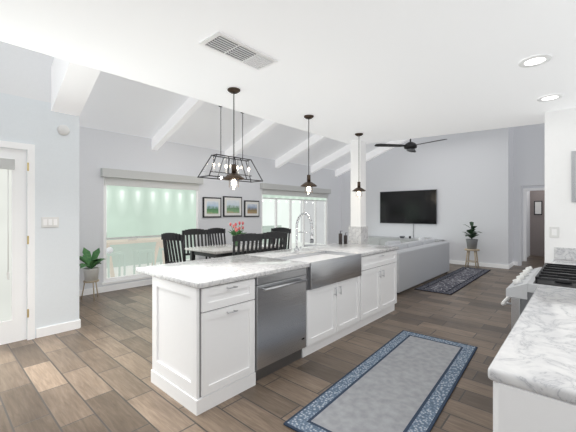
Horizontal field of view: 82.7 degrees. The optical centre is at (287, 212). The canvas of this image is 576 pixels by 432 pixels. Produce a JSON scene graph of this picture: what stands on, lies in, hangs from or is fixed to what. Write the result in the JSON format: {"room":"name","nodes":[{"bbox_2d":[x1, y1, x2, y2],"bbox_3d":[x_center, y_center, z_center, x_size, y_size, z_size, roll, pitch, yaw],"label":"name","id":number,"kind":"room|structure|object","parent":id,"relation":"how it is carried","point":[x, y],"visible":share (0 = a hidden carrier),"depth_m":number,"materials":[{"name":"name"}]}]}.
{"room":"kitchen","nodes":[
{"label":"kitchen","id":0,"kind":"room"},
{"bbox_2d":[0,41,78,337],"bbox_3d":[-3.733,-0.610,2.722,0.150,4.000,3.450,0,0,42],"label":"wall","id":1,"kind":"structure","parent":0,"point":[36,123],"depth_m":3.72,"materials":[{"name":"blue paint"}]},
{"bbox_2d":[0,140,34,344],"bbox_3d":[-3.177,0.318,3.264,0.099,2.145,1.030,0,0,42],"label":"door","id":2,"kind":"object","parent":1,"relation":"attached to","point":[17,244],"visible":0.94,"depth_m":3.54,"materials":[{"name":"white wood"}]},
{"bbox_2d":[41,217,58,227],"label":"wall fixtures","id":3,"kind":"object","parent":1,"relation":"attached to","point":[46,222],"depth_m":3.72,"materials":[{"name":"white plastic"}]},
{"bbox_2d":[36,320,77,337],"bbox_3d":[-2.667,1.340,3.781,0.015,0.100,0.390,0,0,42],"label":"baseboard","id":4,"kind":"structure","parent":1,"relation":"attached to","point":[56,329],"depth_m":3.77,"materials":[{"name":"white wood"}]},
{"bbox_2d":[57,125,69,135],"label":"wall fixtures","id":5,"kind":"object","parent":1,"relation":"attached to","point":[63,130],"depth_m":3.80,"materials":[{"name":"white plastic"}]},
{"bbox_2d":[79,126,340,289],"bbox_3d":[-1.037,-0.135,8.301,0.150,3.050,8.750,0,0,42],"label":"wall","id":6,"kind":"structure","parent":0,"point":[99,150],"depth_m":6.84,"materials":[{"name":"paint"}]},
{"bbox_2d":[79,279,151,295],"bbox_3d":[-2.257,1.340,6.823,0.015,0.100,4.620,0,0,42],"label":"baseboard","id":7,"kind":"structure","parent":6,"relation":"attached to","point":[144,282],"depth_m":5.88,"materials":[{"name":"white wood"}]},
{"bbox_2d":[101,168,202,284],"bbox_3d":[-2.593,0.237,6.453,0.190,2.035,2.020,0,0,42],"label":"window","id":8,"kind":"structure","parent":6,"relation":"in","point":[139,204],"depth_m":6.28,"materials":[{"name":"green glass"}]},
{"bbox_2d":[202,197,220,217],"bbox_3d":[-1.716,-0.125,7.405,0.035,0.460,0.490,0,0,42],"label":"picture","id":9,"kind":"object","parent":6,"relation":"attached to","point":[211,207],"visible":0.98,"depth_m":7.37,"materials":[{"name":"multicoloured paper"}]},
{"bbox_2d":[223,196,241,216],"bbox_3d":[-1.325,-0.152,7.840,0.035,0.485,0.560,0,0,42],"label":"picture","id":10,"kind":"object","parent":6,"relation":"attached to","point":[232,206],"visible":0.96,"depth_m":7.81,"materials":[{"name":"multicoloured paper"}]},
{"bbox_2d":[244,200,258,216],"bbox_3d":[-0.916,-0.107,8.293,0.035,0.415,0.500,0,0,42],"label":"picture","id":11,"kind":"object","parent":6,"relation":"attached to","point":[251,208],"visible":0.94,"depth_m":8.26,"materials":[{"name":"multicoloured paper"}]},
{"bbox_2d":[260,183,330,248],"bbox_3d":[0.311,0.302,9.678,0.190,2.165,3.100,0,0,42],"label":"window","id":12,"kind":"structure","parent":6,"relation":"in","point":[275,192],"depth_m":9.49,"materials":[{"name":"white glass"}]},
{"bbox_2d":[449,260,508,268],"bbox_3d":[3.660,1.340,9.747,4.895,0.100,0.015,0,0,42],"label":"baseboard","id":13,"kind":"structure","parent":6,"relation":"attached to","point":[503,266],"depth_m":8.47,"materials":[{"name":"white wood"}]},
{"bbox_2d":[79,71,389,169],"bbox_3d":[2.387,-3.004,5.790,8.600,3.216,16.200,0,0,42],"label":"ceiling","id":14,"kind":"structure","parent":0,"point":[118,104],"depth_m":6.12,"materials":[{"name":"white paint"}]},
{"bbox_2d":[51,57,99,115],"bbox_3d":[-2.622,-1.902,3.992,3.260,1.464,0.485,0,0,42],"label":"rafter","id":15,"kind":"object","parent":14,"relation":"attached to","point":[72,84],"depth_m":3.58,"materials":[{"name":"white wood"}]},
{"bbox_2d":[152,97,269,149],"bbox_3d":[-1.412,-1.937,5.336,3.260,1.394,0.110,0,0,42],"label":"rafter","id":16,"kind":"object","parent":14,"relation":"attached to","point":[191,104],"depth_m":5.83,"materials":[{"name":"white wood"}]},
{"bbox_2d":[197,106,262,181],"bbox_3d":[-1.042,-1.285,6.091,0.363,1.334,1.263,0,0,42],"label":"chandelier","id":17,"kind":"object","parent":14,"relation":"hanging from","point":[226,170],"visible":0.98,"depth_m":6.04,"materials":[{"name":"black metal"}]},
{"bbox_2d":[335,169,350,176],"bbox_3d":[2.856,-1.937,10.077,3.260,1.394,0.110,0,0,42],"label":"rafter","id":18,"kind":"object","parent":14,"relation":"attached to","point":[344,170],"depth_m":11.00,"materials":[{"name":"white wood"}]},
{"bbox_2d":[375,139,446,151],"bbox_3d":[2.408,-1.995,6.124,1.168,1.678,1.201,0,0,42],"label":"ceiling fan","id":19,"kind":"object","parent":14,"relation":"hanging from","point":[410,146],"visible":0.77,"depth_m":6.07,"materials":[{"name":"black metal"}]},
{"bbox_2d":[0,255,544,431],"bbox_3d":[2.387,1.440,5.790,8.600,0.100,16.200,0,0,42],"label":"floor","id":20,"kind":"structure","parent":0,"point":[92,373],"depth_m":2.89,"materials":[{"name":"brown wood"}]},
{"bbox_2d":[79,248,104,300],"bbox_3d":[-3.180,0.981,5.303,0.512,0.821,0.466,0,0,42],"label":"potted plant","id":21,"kind":"object","parent":20,"relation":"on","point":[91,271],"visible":1,"depth_m":5.25,"materials":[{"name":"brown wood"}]},
{"bbox_2d":[161,233,184,263],"bbox_3d":[-1.736,0.853,5.421,0.504,1.074,0.518,0,0,32],"label":"chair","id":22,"kind":"object","parent":20,"relation":"on","point":[171,237],"visible":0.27,"depth_m":5.22,"materials":[{"name":"black wood"}]},
{"bbox_2d":[182,229,206,260],"bbox_3d":[-1.738,0.853,6.368,0.504,1.074,0.518,0,0,-36],"label":"chair","id":23,"kind":"object","parent":20,"relation":"on","point":[194,232],"visible":0.42,"depth_m":6.53,"materials":[{"name":"black wood"}]},
{"bbox_2d":[207,228,225,257],"bbox_3d":[-1.345,0.853,6.777,0.518,1.074,0.504,0,0,37],"label":"chair","id":24,"kind":"object","parent":20,"relation":"on","point":[213,231],"visible":0.31,"depth_m":6.90,"materials":[{"name":"black wood"}]},
{"bbox_2d":[185,242,282,260],"bbox_3d":[-0.980,1.009,6.197,0.950,0.762,1.600,0,0,42],"label":"dining table","id":25,"kind":"object","parent":20,"relation":"on","point":[216,251],"visible":0.44,"depth_m":5.79,"materials":[{"name":"stone"}]},
{"bbox_2d":[228,221,246,245],"bbox_3d":[-0.952,0.393,6.260,0.406,0.467,0.317,0,0,42],"label":"flower vase","id":26,"kind":"object","parent":25,"relation":"on","point":[234,231],"visible":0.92,"depth_m":6.25,"materials":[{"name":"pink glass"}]},
{"bbox_2d":[232,233,262,255],"bbox_3d":[-0.744,0.853,5.283,0.504,1.074,0.518,0,0,-32],"label":"chair","id":27,"kind":"object","parent":20,"relation":"on","point":[249,237],"visible":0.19,"depth_m":5.07,"materials":[{"name":"black wood"}]},
{"bbox_2d":[148,249,397,415],"bbox_3d":[0.232,0.954,3.650,0.741,0.872,3.245,0,0,42],"label":"kitchen island","id":28,"kind":"object","parent":20,"relation":"on","point":[225,328],"depth_m":2.65,"materials":[{"name":"wood"}]},
{"bbox_2d":[136,241,398,288],"bbox_3d":[0.122,0.498,3.766,0.980,0.040,3.280,0,0,42],"label":"island countertop","id":29,"kind":"structure","parent":28,"relation":"on","point":[211,271],"depth_m":2.92,"materials":[{"name":"white stone"}]},
{"bbox_2d":[292,215,313,252],"bbox_3d":[0.187,0.249,3.868,0.279,0.457,0.056,0,0,42],"label":"faucet","id":30,"kind":"object","parent":29,"relation":"on","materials":[{"name":"silver metal"}]},
{"bbox_2d":[280,249,363,264],"bbox_3d":[0.348,0.604,3.656,0.525,0.261,0.960,0,0,42],"label":"sink","id":31,"kind":"object","parent":29,"relation":"in","point":[321,255],"depth_m":3.80,"materials":[{"name":"silver metal"}]},
{"bbox_2d":[251,267,307,382],"bbox_3d":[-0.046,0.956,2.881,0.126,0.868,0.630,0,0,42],"label":"dishwasher","id":32,"kind":"object","parent":28,"relation":"in","point":[280,299],"depth_m":2.84,"materials":[{"name":"metal"}]},
{"bbox_2d":[260,232,286,251],"bbox_3d":[-0.353,0.853,5.748,0.504,1.074,0.518,0,0,-28],"label":"chair","id":33,"kind":"object","parent":20,"relation":"on","point":[281,236],"visible":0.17,"depth_m":5.54,"materials":[{"name":"black wood"}]},
{"bbox_2d":[271,227,290,249],"bbox_3d":[-0.273,0.853,6.964,0.504,1.074,0.518,0,0,32],"label":"chair","id":34,"kind":"object","parent":20,"relation":"on","point":[283,229],"visible":0.19,"depth_m":7.10,"materials":[{"name":"black wood"}]},
{"bbox_2d":[348,140,367,243],"bbox_3d":[1.155,0.097,5.378,0.230,2.586,0.230,0,0,42],"label":"post","id":35,"kind":"object","parent":20,"relation":"on","point":[358,231],"visible":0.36,"depth_m":5.31,"materials":[{"name":"paint"}]},
{"bbox_2d":[304,237,448,293],"bbox_3d":[2.047,0.968,7.280,2.100,0.845,2.840,0,0,42],"label":"sofa","id":36,"kind":"object","parent":20,"relation":"on","point":[421,260],"visible":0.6,"depth_m":6.35,"materials":[{"name":"grey fabric"}]},
{"bbox_2d":[283,330,477,431],"bbox_3d":[0.960,1.383,2.755,0.770,0.012,2.200,0,0,39],"label":"kitchen rug","id":37,"kind":"object","parent":20,"relation":"on","point":[404,381],"visible":0.94,"depth_m":2.53,"materials":[{"name":"fabric"}]},
{"bbox_2d":[368,236,444,245],"bbox_3d":[3.350,1.030,9.683,2.280,0.720,0.495,0,0,42],"label":"tv console","id":38,"kind":"object","parent":20,"relation":"on","point":[377,240],"visible":0.33,"depth_m":9.79,"materials":[{"name":"wood"}]},
{"bbox_2d":[415,267,490,294],"bbox_3d":[3.612,1.384,6.941,0.620,0.010,3.250,0,0,42],"label":"living room rug","id":39,"kind":"object","parent":20,"relation":"on","point":[453,282],"visible":1,"depth_m":6.58,"materials":[{"name":"fabric"}]},
{"bbox_2d":[464,222,481,267],"bbox_3d":[4.733,0.806,8.386,0.511,1.172,0.501,0,0,42],"label":"potted plant","id":40,"kind":"object","parent":20,"relation":"on","point":[471,244],"visible":1,"depth_m":8.31,"materials":[{"name":"green plant"}]},
{"bbox_2d":[488,259,575,431],"bbox_3d":[1.849,0.908,2.082,0.828,0.963,3.240,0,0,42],"label":"kitchen counter","id":41,"kind":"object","parent":20,"relation":"on","point":[532,372],"depth_m":1.08,"materials":[{"name":"white stone"}]},
{"bbox_2d":[0,0,575,143],"bbox_3d":[0.651,-3.099,1.298,5.170,4.222,7.200,0,0,42],"label":"ceiling","id":42,"kind":"structure","parent":0,"point":[372,71],"depth_m":2.31,"materials":[{"name":"white paint"}]},
{"bbox_2d":[223,87,243,188],"bbox_3d":[-0.508,-0.690,3.068,0.200,0.935,0.200,0,0,42],"label":"pendant light","id":43,"kind":"object","parent":42,"relation":"hanging from","point":[233,176],"visible":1,"depth_m":3.05,"materials":[{"name":"brown metal"}]},
{"bbox_2d":[199,31,277,69],"bbox_3d":[-0.333,-1.124,2.305,0.220,0.018,0.540,0,0,42],"label":"ceiling vent","id":44,"kind":"object","parent":42,"relation":"in","point":[229,47],"visible":1,"depth_m":2.26,"materials":[{"name":"white metal"}]},
{"bbox_2d":[301,115,316,193],"bbox_3d":[0.248,-0.690,3.907,0.200,0.935,0.200,0,0,42],"label":"pendant light","id":45,"kind":"object","parent":42,"relation":"hanging from","point":[308,184],"visible":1,"depth_m":3.89,"materials":[{"name":"brown metal"}]},
{"bbox_2d":[353,133,365,196],"bbox_3d":[1.038,-0.690,4.784,0.200,0.935,0.200,0,0,42],"label":"pendant light","id":46,"kind":"object","parent":42,"relation":"hanging from","point":[358,189],"visible":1,"depth_m":4.76,"materials":[{"name":"brown metal"}]},
{"bbox_2d":[518,54,551,67],"bbox_3d":[1.742,-1.071,2.307,0.189,0.007,0.189,0,0,36],"label":"recessed light","id":47,"kind":"object","parent":42,"relation":"in","point":[535,60],"depth_m":2.30,"materials":[{"name":"white plastic"}]},
{"bbox_2d":[537,94,562,101],"bbox_3d":[2.435,-1.071,3.042,0.189,0.007,0.189,0,0,36],"label":"recessed light","id":48,"kind":"object","parent":42,"relation":"in","point":[551,97],"depth_m":3.03,"materials":[{"name":"white plastic"}]},
{"bbox_2d":[341,127,508,264],"bbox_3d":[3.654,-1.010,9.864,5.030,4.800,0.150,0,0,42],"label":"wall","id":49,"kind":"structure","parent":0,"point":[465,175],"depth_m":8.95,"materials":[{"name":"grey paint"}]},
{"bbox_2d":[380,189,436,237],"bbox_3d":[3.566,0.030,9.804,1.720,1.400,0.049,0,0,42],"label":"tv","id":50,"kind":"object","parent":49,"relation":"attached to","point":[413,207],"visible":1,"depth_m":9.73,"materials":[{"name":"metal"}]},
{"bbox_2d":[509,127,512,263],"bbox_3d":[5.735,-1.010,8.528,0.150,4.800,0.650,0,0,42],"label":"wall","id":51,"kind":"structure","parent":0,"point":[510,194],"depth_m":8.38,"materials":[{"name":"grey paint"}]},
{"bbox_2d":[522,186,529,260],"bbox_3d":[7.051,0.140,9.833,0.120,2.500,2.750,0,0,42],"label":"wall","id":52,"kind":"structure","parent":0,"point":[528,223],"depth_m":10.25,"materials":[{"name":"grey paint"}]},
{"bbox_2d":[513,123,544,265],"bbox_3d":[7.378,-1.660,7.574,3.570,6.100,0.170,0,0,42],"label":"wall","id":53,"kind":"structure","parent":0,"point":[528,153],"depth_m":8.57,"materials":[{"name":"grey paint"}]},
{"bbox_2d":[523,185,544,260],"bbox_3d":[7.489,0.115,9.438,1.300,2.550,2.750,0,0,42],"label":"door frame","id":54,"kind":"structure","parent":0,"point":[524,220],"depth_m":9.44,"materials":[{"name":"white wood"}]},
{"bbox_2d":[530,190,544,255],"bbox_3d":[8.364,0.140,10.433,1.030,2.500,0.100,0,0,42],"label":"wall","id":55,"kind":"structure","parent":0,"point":[537,235],"depth_m":10.61,"materials":[{"name":"paint"}]},
{"bbox_2d":[534,201,541,214],"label":"picture","id":56,"kind":"object","parent":55,"relation":"attached to","point":[537,204],"depth_m":10.57,"materials":[{"name":"white paper"}]},
{"bbox_2d":[545,108,575,262],"bbox_3d":[3.720,0.090,2.712,2.500,2.600,0.150,0,0,42],"label":"wall","id":57,"kind":"structure","parent":0,"point":[560,146],"depth_m":3.41,"materials":[{"name":"white paint"}]},
{"bbox_2d":[549,227,558,237],"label":"wall fixtures","id":58,"kind":"object","parent":57,"relation":"attached to","point":[553,231],"depth_m":3.43,"materials":[{"name":"white plastic"}]},
{"bbox_2d":[554,247,575,259],"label":"backsplash","id":59,"kind":"structure","parent":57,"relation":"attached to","point":[559,253],"depth_m":3.37,"materials":[{"name":"white stone"}]},
{"bbox_2d":[571,151,575,201],"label":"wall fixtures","id":60,"kind":"object","parent":57,"relation":"attached to","point":[573,153],"depth_m":3.32,"materials":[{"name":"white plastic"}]},
{"label":"outside","id":61,"kind":"structure","parent":0,"visible":0},
{"bbox_2d":[107,194,323,277],"bbox_3d":[-2.488,-0.260,9.641,3.800,3.500,13.000,0,0,42],"label":"patio","id":62,"kind":"structure","parent":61,"point":[152,250],"depth_m":8.83,"materials":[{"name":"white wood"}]}
]}

